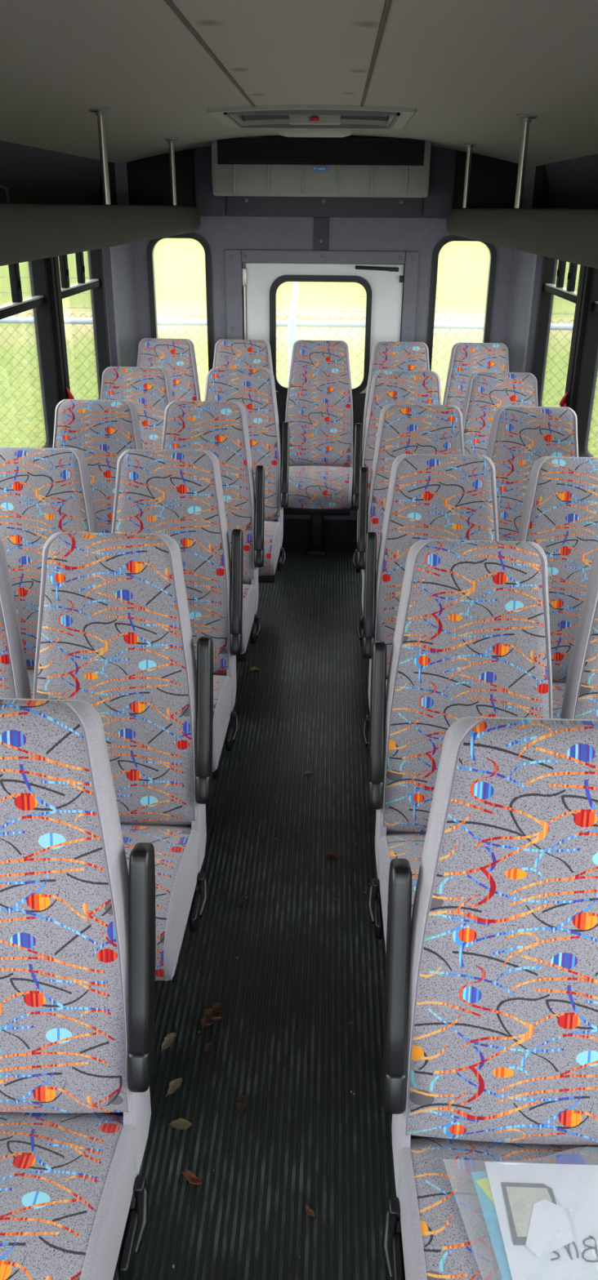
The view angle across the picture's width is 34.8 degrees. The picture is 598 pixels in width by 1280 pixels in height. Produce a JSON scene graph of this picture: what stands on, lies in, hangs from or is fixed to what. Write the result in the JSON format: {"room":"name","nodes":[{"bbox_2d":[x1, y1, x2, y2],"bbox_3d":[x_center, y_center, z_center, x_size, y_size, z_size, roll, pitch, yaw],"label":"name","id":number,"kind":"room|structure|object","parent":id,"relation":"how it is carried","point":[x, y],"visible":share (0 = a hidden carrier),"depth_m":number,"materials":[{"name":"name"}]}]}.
{"room":"transit interior","nodes":[
{"label":"transit interior","id":0,"kind":"room"},
{"bbox_2d":[102,248,111,366],"bbox_3d":[-1.206,0.070,1.755,0.050,2.060,7.850,1,24,2],"label":"wall","id":1,"kind":"structure","parent":0,"point":[102,248],"depth_m":5.16,"materials":[{"name":"grey plastic"}]},
{"bbox_2d":[0,257,60,448],"bbox_3d":[-1.096,-1.051,3.694,0.108,0.880,1.040,1,24,2],"label":"window","id":2,"kind":"structure","parent":1,"relation":"in","point":[29,394],"depth_m":3.95,"materials":[{"name":"glass"}]},
{"bbox_2d":[0,140,101,204],"bbox_3d":[-1.148,-0.720,1.345,0.075,0.320,7.760,1,24,2],"label":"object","id":3,"kind":"structure","parent":1,"relation":"attached to","point":[30,175],"depth_m":3.95,"materials":[{"name":"grey plastic"}]},
{"bbox_2d":[46,248,110,400],"bbox_3d":[-1.059,-1.481,4.641,0.108,0.880,1.040,1,24,2],"label":"window","id":4,"kind":"structure","parent":1,"relation":"in","point":[76,280],"depth_m":4.74,"materials":[{"name":"glass"}]},
{"bbox_2d":[0,184,199,266],"bbox_3d":[-0.916,-0.655,1.524,0.501,0.234,7.950,1,24,2],"label":"luggage rack","id":5,"kind":"object","parent":1,"relation":"attached to","point":[28,232],"visible":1,"depth_m":2.73,"materials":[{"name":"grey plastic"}]},
{"bbox_2d":[98,161,116,204],"bbox_3d":[-1.001,-2.366,5.053,0.060,0.450,0.360,1,24,2],"label":"trim","id":6,"kind":"structure","parent":1,"relation":"attached to","point":[111,166],"depth_m":4.96,"materials":[{"name":"black plastic"}]},
{"bbox_2d":[102,162,138,366],"bbox_3d":[-0.984,-1.607,5.452,0.115,2.060,0.340,1,24,2],"label":"wall","id":7,"kind":"structure","parent":0,"point":[119,261],"depth_m":5.26,"materials":[{"name":"grey plastic"}]},
{"bbox_2d":[112,518,401,1279],"bbox_3d":[-0.025,0.951,2.257,2.320,0.060,8.120,1,24,2],"label":"floor","id":8,"kind":"structure","parent":0,"point":[313,962],"depth_m":2.35,"materials":[{"name":"rubber"}]},
{"bbox_2d":[0,539,31,698],"bbox_3d":[-0.834,0.362,2.133,0.397,1.103,0.571,1,24,2],"label":"passenger seat","id":9,"kind":"object","parent":8,"relation":"on","point":[14,677],"visible":0.25,"depth_m":2.17,"materials":[{"name":"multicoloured fabric"}]},
{"bbox_2d":[0,447,98,698],"bbox_3d":[-0.810,0.029,2.866,0.397,1.103,0.571,1,24,2],"label":"passenger seat","id":10,"kind":"object","parent":8,"relation":"on","point":[45,492],"visible":0.22,"depth_m":2.88,"materials":[{"name":"multicoloured fabric"}]},
{"bbox_2d":[26,669,34,698],"bbox_3d":[-0.814,0.222,2.865,0.394,0.167,0.411,1,24,2],"label":"seat cushion","id":11,"kind":"object","parent":10,"relation":"on","point":[30,672],"depth_m":2.89,"materials":[{"name":"fabric"}]},
{"bbox_2d":[0,697,155,1279],"bbox_3d":[-0.447,0.697,1.403,0.424,1.103,0.571,1,24,2],"label":"passenger seat","id":12,"kind":"object","parent":8,"relation":"on","point":[77,930],"visible":1,"depth_m":1.45,"materials":[{"name":"multicoloured fabric"}]},
{"bbox_2d":[0,1111,137,1279],"bbox_3d":[-0.465,0.889,1.403,0.394,0.167,0.411,1,24,2],"label":"seat cushion","id":13,"kind":"object","parent":12,"relation":"on","point":[68,1180],"depth_m":1.41,"materials":[{"name":"multicoloured fabric"}]},
{"bbox_2d":[52,399,142,533],"bbox_3d":[-0.779,-0.297,3.584,0.397,1.103,0.571,1,24,2],"label":"passenger seat","id":14,"kind":"object","parent":8,"relation":"on","point":[102,430],"visible":0.21,"depth_m":3.59,"materials":[{"name":"multicoloured fabric"}]},
{"bbox_2d":[32,532,213,982],"bbox_3d":[-0.420,0.371,2.121,0.424,1.103,0.571,1,24,2],"label":"passenger seat","id":15,"kind":"object","parent":8,"relation":"on","point":[114,636],"visible":0.69,"depth_m":2.16,"materials":[{"name":"multicoloured fabric"}]},
{"bbox_2d":[120,823,199,981],"bbox_3d":[-0.438,0.563,2.121,0.394,0.167,0.411,1,24,2],"label":"seat cushion","id":16,"kind":"object","parent":15,"relation":"on","point":[176,846],"depth_m":2.10,"materials":[{"name":"fabric"}]},
{"bbox_2d":[100,366,173,449],"bbox_3d":[-0.755,-0.632,4.322,0.397,1.103,0.571,1,24,2],"label":"passenger seat","id":17,"kind":"object","parent":8,"relation":"on","point":[149,388],"visible":0.16,"depth_m":4.32,"materials":[{"name":"multicoloured fabric"}]},
{"bbox_2d":[160,1032,176,1052],"bbox_3d":[-0.304,0.932,2.210,0.028,0.009,0.063,12,27,23],"label":"dry leaf","id":18,"kind":"object","parent":8,"relation":"on","point":[169,1038],"visible":1,"depth_m":2.21,"materials":[{"name":"beige plant"}]},
{"bbox_2d":[136,337,200,400],"bbox_3d":[-0.748,-1.057,5.256,0.397,1.103,0.571,1,24,2],"label":"passenger seat","id":19,"kind":"object","parent":8,"relation":"on","point":[176,356],"visible":0.29,"depth_m":5.26,"materials":[{"name":"multicoloured fabric"}]},
{"bbox_2d":[165,1077,182,1097],"bbox_3d":[-0.275,0.984,2.100,0.026,0.007,0.058,13,27,26],"label":"dry leaf","id":20,"kind":"object","parent":8,"relation":"on","point":[175,1084],"visible":1,"depth_m":2.10,"materials":[{"name":"beige plant"}]},
{"bbox_2d":[111,448,243,778],"bbox_3d":[-0.394,0.038,2.853,0.424,1.103,0.571,1,24,2],"label":"passenger seat","id":21,"kind":"object","parent":8,"relation":"on","point":[177,494],"visible":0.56,"depth_m":2.88,"materials":[{"name":"multicoloured fabric"}]},
{"bbox_2d":[212,674,232,771],"bbox_3d":[-0.411,0.231,2.853,0.394,0.167,0.411,1,24,2],"label":"seat cushion","id":22,"kind":"object","parent":21,"relation":"on","point":[222,683],"depth_m":2.83,"materials":[{"name":"grey fabric"}]},
{"bbox_2d":[167,1117,191,1130],"bbox_3d":[-0.251,1.024,2.012,0.046,0.006,0.031,-11,27,-24],"label":"dry leaf","id":23,"kind":"object","parent":8,"relation":"on","point":[180,1124],"visible":1,"depth_m":2.01,"materials":[{"name":"yellow plant"}]},
{"bbox_2d":[181,1169,201,1185],"bbox_3d":[-0.215,1.072,1.897,0.054,0.014,0.019,17,29,33],"label":"dry leaf","id":24,"kind":"object","parent":8,"relation":"on","point":[191,1177],"visible":1,"depth_m":1.90,"materials":[{"name":"brown plant"}]},
{"bbox_2d":[202,1041,214,1059],"bbox_3d":[-0.208,0.943,2.188,0.026,0.008,0.051,5,25,11],"label":"dry leaf","id":25,"kind":"object","parent":8,"relation":"on","point":[209,1046],"visible":1,"depth_m":2.19,"materials":[{"name":"brown plant"}]},
{"bbox_2d":[200,1002,222,1033],"bbox_3d":[-0.207,0.898,2.271,0.048,0.022,0.086,1,24,2],"label":"dry leaf","id":26,"kind":"object","parent":8,"relation":"on","point":[211,1015],"visible":1,"depth_m":2.28,"materials":[{"name":"brown plant"}]},
{"bbox_2d":[160,400,264,661],"bbox_3d":[-0.352,-0.288,3.572,0.424,1.103,0.571,1,24,2],"label":"passenger seat","id":27,"kind":"object","parent":8,"relation":"on","point":[220,428],"visible":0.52,"depth_m":3.59,"materials":[{"name":"multicoloured fabric"}]},
{"bbox_2d":[240,583,255,653],"bbox_3d":[-0.370,-0.096,3.572,0.394,0.167,0.411,1,24,2],"label":"seat cushion","id":28,"kind":"object","parent":27,"relation":"on","point":[248,590],"depth_m":3.53,"materials":[{"name":"grey fabric"}]},
{"bbox_2d":[235,1093,249,1113],"bbox_3d":[-0.123,1.002,2.062,0.041,0.008,0.035,-21,32,-39],"label":"dry leaf","id":29,"kind":"object","parent":8,"relation":"on","point":[242,1103],"visible":1,"depth_m":2.06,"materials":[{"name":"brown plant"}]},
{"bbox_2d":[236,894,248,906],"bbox_3d":[-0.158,0.728,2.666,0.025,0.005,0.056,13,27,26],"label":"dry leaf","id":30,"kind":"object","parent":8,"relation":"on","point":[242,900],"visible":1,"depth_m":2.67,"materials":[{"name":"brown plant"}]},
{"bbox_2d":[212,339,273,373],"bbox_3d":[-0.324,-1.047,5.244,0.397,1.103,0.571,1,24,2],"label":"passenger seat","id":31,"kind":"object","parent":8,"relation":"on","point":[228,353],"visible":0.14,"depth_m":5.24,"materials":[{"name":"multicoloured fabric"}]},
{"bbox_2d":[204,368,288,582],"bbox_3d":[-0.265,-0.621,4.307,0.424,1.103,0.571,1,24,2],"label":"passenger seat","id":32,"kind":"object","parent":8,"relation":"on","point":[254,388],"visible":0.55,"depth_m":4.33,"materials":[{"name":"multicoloured fabric"}]},
{"bbox_2d":[257,520,281,575],"bbox_3d":[-0.283,-0.429,4.307,0.394,0.167,0.411,1,24,2],"label":"seat cushion","id":33,"kind":"object","parent":32,"relation":"on","point":[272,529],"depth_m":4.18,"materials":[{"name":"multicoloured fabric"}]},
{"bbox_2d":[248,666,259,671],"bbox_3d":[-0.186,0.122,3.992,0.039,0.011,0.039,11,27,22],"label":"dry leaf","id":34,"kind":"object","parent":8,"relation":"on","point":[252,668],"visible":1,"depth_m":4.00,"materials":[{"name":"brown plant"}]},
{"bbox_2d":[172,572,370,1267],"bbox_3d":[0.027,0.399,3.400,0.513,0.003,3.659,1,24,2],"label":"crumbs","id":35,"kind":"object","parent":8,"relation":"on","point":[173,1265],"visible":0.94,"depth_m":2.74,"materials":[{"name":"food"}]},
{"bbox_2d":[303,770,312,774],"bbox_3d":[0.029,0.455,3.266,0.038,0.009,0.017,-6,25,-14],"label":"dry leaf","id":36,"kind":"object","parent":8,"relation":"on","point":[306,771],"visible":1,"depth_m":3.27,"materials":[{"name":"brown plant"}]},
{"bbox_2d":[304,1205,315,1217],"bbox_3d":[0.020,1.104,1.840,0.015,0.008,0.032,-17,29,-33],"label":"dry leaf","id":37,"kind":"object","parent":8,"relation":"on","point":[308,1210],"visible":1,"depth_m":1.84,"materials":[{"name":"brown plant"}]},
{"bbox_2d":[283,339,353,555],"bbox_3d":[0.106,-1.043,5.242,0.397,1.103,0.571,1,24,2],"label":"passenger seat","id":38,"kind":"object","parent":8,"relation":"on","point":[318,414],"visible":0.88,"depth_m":5.27,"materials":[{"name":"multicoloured fabric"}]},
{"bbox_2d":[286,466,352,509],"bbox_3d":[0.102,-0.850,5.242,0.394,0.167,0.411,1,24,2],"label":"seat cushion","id":39,"kind":"object","parent":38,"relation":"on","point":[309,487],"depth_m":5.09,"materials":[{"name":"multicoloured fabric"}]},
{"bbox_2d":[321,851,342,856],"bbox_3d":[0.099,0.642,2.856,0.062,0.008,0.026,6,25,12],"label":"dry leaf","id":40,"kind":"object","parent":8,"relation":"on","point":[331,853],"visible":1,"depth_m":2.86,"materials":[{"name":"brown plant"}]},
{"bbox_2d":[360,341,429,457],"bbox_3d":[0.543,-1.024,5.209,0.397,1.103,0.571,1,24,2],"label":"passenger seat","id":41,"kind":"object","parent":8,"relation":"on","point":[385,355],"visible":0.16,"depth_m":5.21,"materials":[{"name":"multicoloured fabric"}]},
{"bbox_2d":[352,370,441,581],"bbox_3d":[0.456,-0.603,4.282,0.424,1.103,0.571,1,24,2],"label":"passenger seat","id":42,"kind":"object","parent":8,"relation":"on","point":[387,387],"visible":0.35,"depth_m":4.29,"materials":[{"name":"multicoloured fabric"}]},
{"bbox_2d":[355,404,464,663],"bbox_3d":[0.430,-0.271,3.549,0.424,1.103,0.571,1,24,2],"label":"passenger seat","id":43,"kind":"object","parent":8,"relation":"on","point":[402,428],"visible":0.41,"depth_m":3.56,"materials":[{"name":"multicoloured fabric"}]},
{"bbox_2d":[361,453,498,755],"bbox_3d":[0.404,0.058,2.826,0.424,1.103,0.571,1,24,2],"label":"passenger seat","id":44,"kind":"object","parent":8,"relation":"on","point":[449,497],"visible":0.4,"depth_m":2.84,"materials":[{"name":"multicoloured fabric"}]},
{"bbox_2d":[366,539,552,953],"bbox_3d":[0.367,0.390,2.094,0.424,1.103,0.571,1,24,2],"label":"passenger seat","id":45,"kind":"object","parent":8,"relation":"on","point":[472,635],"visible":0.53,"depth_m":2.13,"materials":[{"name":"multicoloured fabric"}]},
{"bbox_2d":[377,832,425,953],"bbox_3d":[0.376,0.583,2.093,0.394,0.167,0.411,1,24,2],"label":"seat cushion","id":46,"kind":"object","parent":45,"relation":"on","point":[407,846],"depth_m":2.15,"materials":[{"name":"grey fabric"}]},
{"bbox_2d":[442,342,509,413],"bbox_3d":[0.977,-1.015,5.198,0.397,1.103,0.571,1,24,2],"label":"passenger seat","id":47,"kind":"object","parent":8,"relation":"on","point":[466,359],"visible":0.2,"depth_m":5.20,"materials":[{"name":"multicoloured fabric"}]},
{"bbox_2d":[381,716,597,1279],"bbox_3d":[0.338,0.724,1.360,0.424,1.103,0.571,1,24,2],"label":"passenger seat","id":48,"kind":"object","parent":8,"relation":"on","point":[490,1050],"visible":0.94,"depth_m":1.41,"materials":[{"name":"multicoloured fabric"}]},
{"bbox_2d":[397,1137,597,1279],"bbox_3d":[0.347,0.916,1.359,0.394,0.167,0.411,1,24,2],"label":"seat cushion","id":49,"kind":"object","parent":48,"relation":"on","point":[444,1235],"depth_m":1.41,"materials":[{"name":"multicoloured fabric"}]},
{"bbox_3d":[0.381,0.832,1.318,0.338,0.018,0.309,1,24,2],"label":"plastic bag","id":50,"kind":"object","parent":48,"relation":"on","visible":0},
{"bbox_2d":[475,1177,493,1204],"bbox_3d":[0.286,0.803,1.392,0.054,0.001,0.060,1,24,2],"label":"note","id":51,"kind":"object","parent":50,"relation":"in","point":[483,1184],"visible":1,"depth_m":1.40,"materials":[{"name":"paper"}]},
{"bbox_2d":[471,1163,555,1279],"bbox_3d":[0.326,0.839,1.319,0.148,0.002,0.260,1,24,2],"label":"sheet","id":52,"kind":"object","parent":50,"relation":"in","point":[487,1207],"visible":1,"depth_m":1.34,"materials":[{"name":"paper"}]},
{"bbox_2d":[484,1161,597,1279],"bbox_3d":[0.407,0.840,1.306,0.266,0.004,0.268,1,24,2],"label":"paper","id":53,"kind":"object","parent":50,"relation":"in","point":[562,1240],"visible":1,"depth_m":1.34,"materials":[{"name":"white paper"}]},
{"bbox_2d":[500,1182,556,1244],"bbox_3d":[0.332,0.816,1.356,0.075,0.001,0.093,1,24,2],"label":"printed card","id":54,"kind":"object","parent":53,"relation":"on","point":[519,1198],"visible":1,"depth_m":1.37,"materials":[{"name":"paper"}]},
{"bbox_2d":[505,1186,551,1236],"bbox_3d":[0.332,0.815,1.358,0.063,0.001,0.074,1,24,2],"label":"print","id":55,"kind":"object","parent":54,"relation":"on","point":[519,1201],"depth_m":1.37},
{"bbox_2d":[555,1154,586,1164],"bbox_3d":[0.409,0.784,1.438,0.048,0.001,0.018,1,24,2],"label":"card","id":56,"kind":"object","parent":50,"relation":"in","point":[576,1159],"visible":1,"depth_m":1.44,"materials":[{"name":"paper"}]},
{"bbox_2d":[462,372,537,456],"bbox_3d":[0.901,-0.591,4.264,0.397,1.103,0.571,1,24,2],"label":"passenger seat","id":57,"kind":"object","parent":8,"relation":"on","point":[486,392],"visible":0.13,"depth_m":4.27,"materials":[{"name":"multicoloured fabric"}]},
{"bbox_2d":[485,405,577,541],"bbox_3d":[0.865,-0.258,3.529,0.397,1.103,0.571,1,24,2],"label":"passenger seat","id":58,"kind":"object","parent":8,"relation":"on","point":[519,436],"visible":0.21,"depth_m":3.54,"materials":[{"name":"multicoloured fabric"}]},
{"bbox_2d":[516,456,597,718],"bbox_3d":[0.833,0.068,2.812,0.397,1.103,0.571,1,24,2],"label":"passenger seat","id":59,"kind":"object","parent":8,"relation":"on","point":[559,515],"visible":0.32,"depth_m":2.84,"materials":[{"name":"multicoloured fabric"}]},
{"bbox_2d":[551,682,565,718],"bbox_3d":[0.829,0.261,2.812,0.394,0.167,0.411,1,24,2],"label":"seat cushion","id":60,"kind":"object","parent":59,"relation":"on","point":[557,688],"depth_m":2.81,"materials":[{"name":"fabric"}]},
{"bbox_2d":[560,551,597,719],"bbox_3d":[0.792,0.400,2.082,0.397,1.103,0.571,1,24,2],"label":"passenger seat","id":61,"kind":"object","parent":8,"relation":"on","point":[580,700],"visible":0.17,"depth_m":2.13,"materials":[{"name":"grey fabric"}]},
{"bbox_2d":[0,0,597,166],"bbox_3d":[-0.009,-0.929,1.403,2.200,0.126,8.120,1,24,2],"label":"ceiling","id":62,"kind":"structure","parent":0,"point":[466,68],"depth_m":2.35,"materials":[{"name":"plastic"}]},
{"bbox_2d":[89,106,111,204],"bbox_3d":[-0.635,-1.573,3.102,0.060,0.282,0.050,1,24,2],"label":"stanchion","id":63,"kind":"object","parent":62,"relation":"attached to","point":[100,113],"visible":0.89,"depth_m":3.09,"materials":[{"name":"metal"}]},
{"bbox_2d":[164,137,178,205],"bbox_3d":[-0.584,-2.166,4.408,0.060,0.282,0.050,1,24,2],"label":"stanchion","id":64,"kind":"object","parent":62,"relation":"attached to","point":[171,141],"visible":0.89,"depth_m":4.39,"materials":[{"name":"metal"}]},
{"bbox_2d":[164,0,255,106],"bbox_3d":[-0.268,-0.616,0.566,0.012,0.012,6.120,1,24,2],"label":"trim","id":65,"kind":"structure","parent":62,"relation":"attached to","point":[169,2],"depth_m":2.07,"materials":[{"name":"plastic"}]},
{"bbox_2d":[275,128,353,137],"bbox_3d":[0.068,-2.220,4.143,0.356,0.054,0.232,1,24,2],"label":"dome light","id":66,"kind":"object","parent":62,"relation":"attached to","point":[288,132],"visible":0.38,"depth_m":4.07,"materials":[{"name":"plastic"}]},
{"bbox_2d":[360,0,391,106],"bbox_3d":[0.112,-0.610,0.554,0.012,0.012,6.120,1,24,2],"label":"trim","id":67,"kind":"structure","parent":62,"relation":"attached to","point":[387,2],"depth_m":2.07,"materials":[{"name":"plastic"}]},
{"bbox_2d":[462,142,476,208],"bbox_3d":[0.802,-2.212,4.536,0.060,0.282,0.050,1,24,2],"label":"stanchion","id":68,"kind":"object","parent":62,"relation":"attached to","point":[468,146],"visible":0.87,"depth_m":4.52,"materials":[{"name":"metal"}]},
{"bbox_2d":[514,113,536,208],"bbox_3d":[0.749,-1.605,3.198,0.060,0.282,0.050,1,24,2],"label":"stanchion","id":69,"kind":"object","parent":62,"relation":"attached to","point":[526,119],"visible":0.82,"depth_m":3.18,"materials":[{"name":"metal"}]},
{"bbox_2d":[133,197,514,519],"bbox_3d":[0.130,-1.717,5.534,2.320,2.210,0.060,1,24,2],"label":"wall","id":70,"kind":"structure","parent":0,"point":[421,235],"depth_m":5.29,"materials":[{"name":"grey plastic"}]},
{"bbox_2d":[126,148,195,206],"bbox_3d":[-0.765,-2.492,5.168,0.400,0.390,0.030,1,24,2],"label":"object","id":71,"kind":"structure","parent":70,"relation":"attached to","point":[148,181],"depth_m":5.15,"materials":[{"name":"grey carpet"}]},
{"bbox_2d":[146,232,213,372],"bbox_3d":[-0.674,-1.770,5.517,0.360,1.091,0.046,1,24,2],"label":"window","id":72,"kind":"structure","parent":70,"relation":"in","point":[150,264],"depth_m":5.40,"materials":[{"name":"black rubber"}]},
{"bbox_2d":[192,146,225,216],"bbox_3d":[-0.483,-2.496,5.144,0.165,0.380,0.050,1,24,2],"label":"trim","id":73,"kind":"structure","parent":70,"relation":"attached to","point":[206,204],"depth_m":5.15,"materials":[{"name":"grey plastic"}]},
{"bbox_2d":[224,248,242,339],"bbox_3d":[-0.372,-1.467,5.624,0.093,1.552,0.019,1,24,2],"label":"trim","id":74,"kind":"structure","parent":70,"relation":"attached to","point":[233,291],"depth_m":5.40,"materials":[{"name":"grey plastic"}]},
{"bbox_2d":[210,137,431,197],"bbox_3d":[0.113,-2.444,4.936,1.104,0.272,0.390,1,24,2],"label":"air conditioning unit","id":75,"kind":"object","parent":70,"relation":"attached to","point":[253,166],"visible":0.98,"depth_m":4.77,"materials":[{"name":"beige plastic"}]},
{"bbox_2d":[217,137,424,165],"bbox_3d":[0.108,-2.441,4.763,1.030,0.119,0.046,1,24,2],"label":"grille","id":76,"kind":"object","parent":75,"relation":"attached to","point":[242,151],"depth_m":4.74,"materials":[{"name":"black plastic"}]},
{"bbox_2d":[313,217,328,250],"bbox_3d":[0.123,-2.240,5.256,0.084,0.168,0.015,1,24,2],"label":"trim","id":77,"kind":"structure","parent":70,"relation":"attached to","point":[321,224],"depth_m":5.25,"materials":[{"name":"grey plastic"}]},
{"bbox_2d":[242,262,404,510],"bbox_3d":[0.130,-1.466,5.638,0.990,1.507,0.109,1,24,2],"label":"door","id":78,"kind":"structure","parent":70,"relation":"in","point":[382,283],"depth_m":5.41,"materials":[{"name":"white paint"}]},
{"bbox_2d":[241,249,404,263],"bbox_3d":[0.135,-2.132,5.300,0.910,0.065,0.023,1,24,2],"label":"trim","id":79,"kind":"structure","parent":70,"relation":"attached to","point":[247,255],"depth_m":5.29,"materials":[{"name":"grey plastic"}]},
{"bbox_2d":[225,195,422,217],"bbox_3d":[0.137,-2.379,5.189,1.075,0.140,0.021,1,24,2],"label":"trim","id":80,"kind":"structure","parent":70,"relation":"attached to","point":[235,206],"depth_m":5.19,"materials":[{"name":"grey plastic"}]},
{"bbox_2d":[400,251,418,342],"bbox_3d":[0.622,-1.445,5.595,0.077,1.552,0.019,1,24,2],"label":"trim","id":81,"kind":"structure","parent":70,"relation":"attached to","point":[411,258],"depth_m":5.37,"materials":[{"name":"grey plastic"}]},
{"bbox_2d":[422,146,456,218],"bbox_3d":[0.754,-2.468,5.108,0.160,0.380,0.050,1,24,2],"label":"trim","id":82,"kind":"structure","parent":70,"relation":"attached to","point":[438,202],"depth_m":5.10,"materials":[{"name":"grey plastic"}]},
{"bbox_2d":[426,235,496,371],"bbox_3d":[0.913,-1.735,5.470,0.354,1.091,0.046,1,24,2],"label":"window","id":83,"kind":"structure","parent":70,"relation":"in","point":[492,260],"depth_m":5.34,"materials":[{"name":"black rubber"}]},
{"bbox_2d":[453,150,518,208],"bbox_3d":[1.034,-2.453,5.115,0.400,0.390,0.030,1,24,2],"label":"trim","id":84,"kind":"structure","parent":70,"relation":"attached to","point":[492,181],"depth_m":5.10,"materials":[{"name":"black plastic"}]},
{"bbox_2d":[505,165,542,373],"bbox_3d":[1.230,-1.558,5.387,0.115,2.060,0.340,1,24,2],"label":"wall","id":85,"kind":"structure","parent":0,"point":[526,267],"depth_m":5.20,"materials":[{"name":"grey plastic"}]},
{"bbox_3d":[1.162,0.123,1.686,0.050,2.060,7.850,1,24,2],"label":"wall","id":86,"kind":"structure","parent":0,"visible":0},
{"bbox_2d":[445,208,597,268],"bbox_3d":[0.892,-0.616,1.471,0.501,0.234,7.950,1,24,2],"label":"luggage rack","id":87,"kind":"object","parent":86,"relation":"attached to","point":[568,235],"visible":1,"depth_m":2.82,"materials":[{"name":"grey plastic"}]},
{"bbox_2d":[531,164,549,208],"bbox_3d":[1.258,-2.316,4.987,0.060,0.450,0.360,1,24,2],"label":"trim","id":88,"kind":"structure","parent":86,"relation":"attached to","point":[540,198],"depth_m":4.83,"materials":[{"name":"black plastic"}]},
{"bbox_2d":[530,256,591,410],"bbox_3d":[1.253,-1.442,4.601,0.108,0.880,1.040,1,24,2],"label":"window","id":89,"kind":"structure","parent":86,"relation":"in","point":[564,286],"depth_m":4.72,"materials":[{"name":"metal"}]},
{"bbox_2d":[544,153,597,208],"bbox_3d":[1.115,-0.670,1.278,0.075,0.320,7.760,1,24,2],"label":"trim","id":90,"kind":"structure","parent":86,"relation":"attached to","point":[572,183],"depth_m":4.28,"materials":[{"name":"grey plastic"}]},
{"bbox_2d":[573,267,597,457],"bbox_3d":[1.216,-1.013,3.654,0.108,0.880,1.040,1,24,2],"label":"window","id":91,"kind":"structure","parent":86,"relation":"in","point":[585,410],"depth_m":4.10,"materials":[{"name":"glass"}]},
{"bbox_3d":[-0.008,-0.830,1.491,2.440,0.618,8.200,1,24,2],"label":"roof","id":92,"kind":"structure","parent":0,"visible":0},
{"bbox_2d":[208,104,414,128],"bbox_3d":[0.057,-2.079,3.658,0.728,0.160,0.720,1,24,2],"label":"roof hatch","id":93,"kind":"object","parent":92,"relation":"attached to","point":[291,116],"visible":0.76,"depth_m":3.70,"materials":[{"name":"grey plastic"}]},
{"label":"outside","id":94,"kind":"structure","parent":0,"visible":0},
{"bbox_2d":[153,238,489,404],"bbox_3d":[4.669,-52.784,122.341,320.000,0.001,253.400,1,24,2],"label":"ground","id":95,"kind":"structure","parent":94,"point":[181,259],"depth_m":27.79,"materials":[{"name":"green plant"}]},
{"bbox_2d":[155,276,487,399],"bbox_3d":[0.161,-1.493,6.795,18.000,2.139,0.183,1,24,2],"label":"fence","id":96,"kind":"object","parent":95,"relation":"on","point":[291,322],"visible":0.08,"depth_m":6.44,"materials":[{"name":"metal"}]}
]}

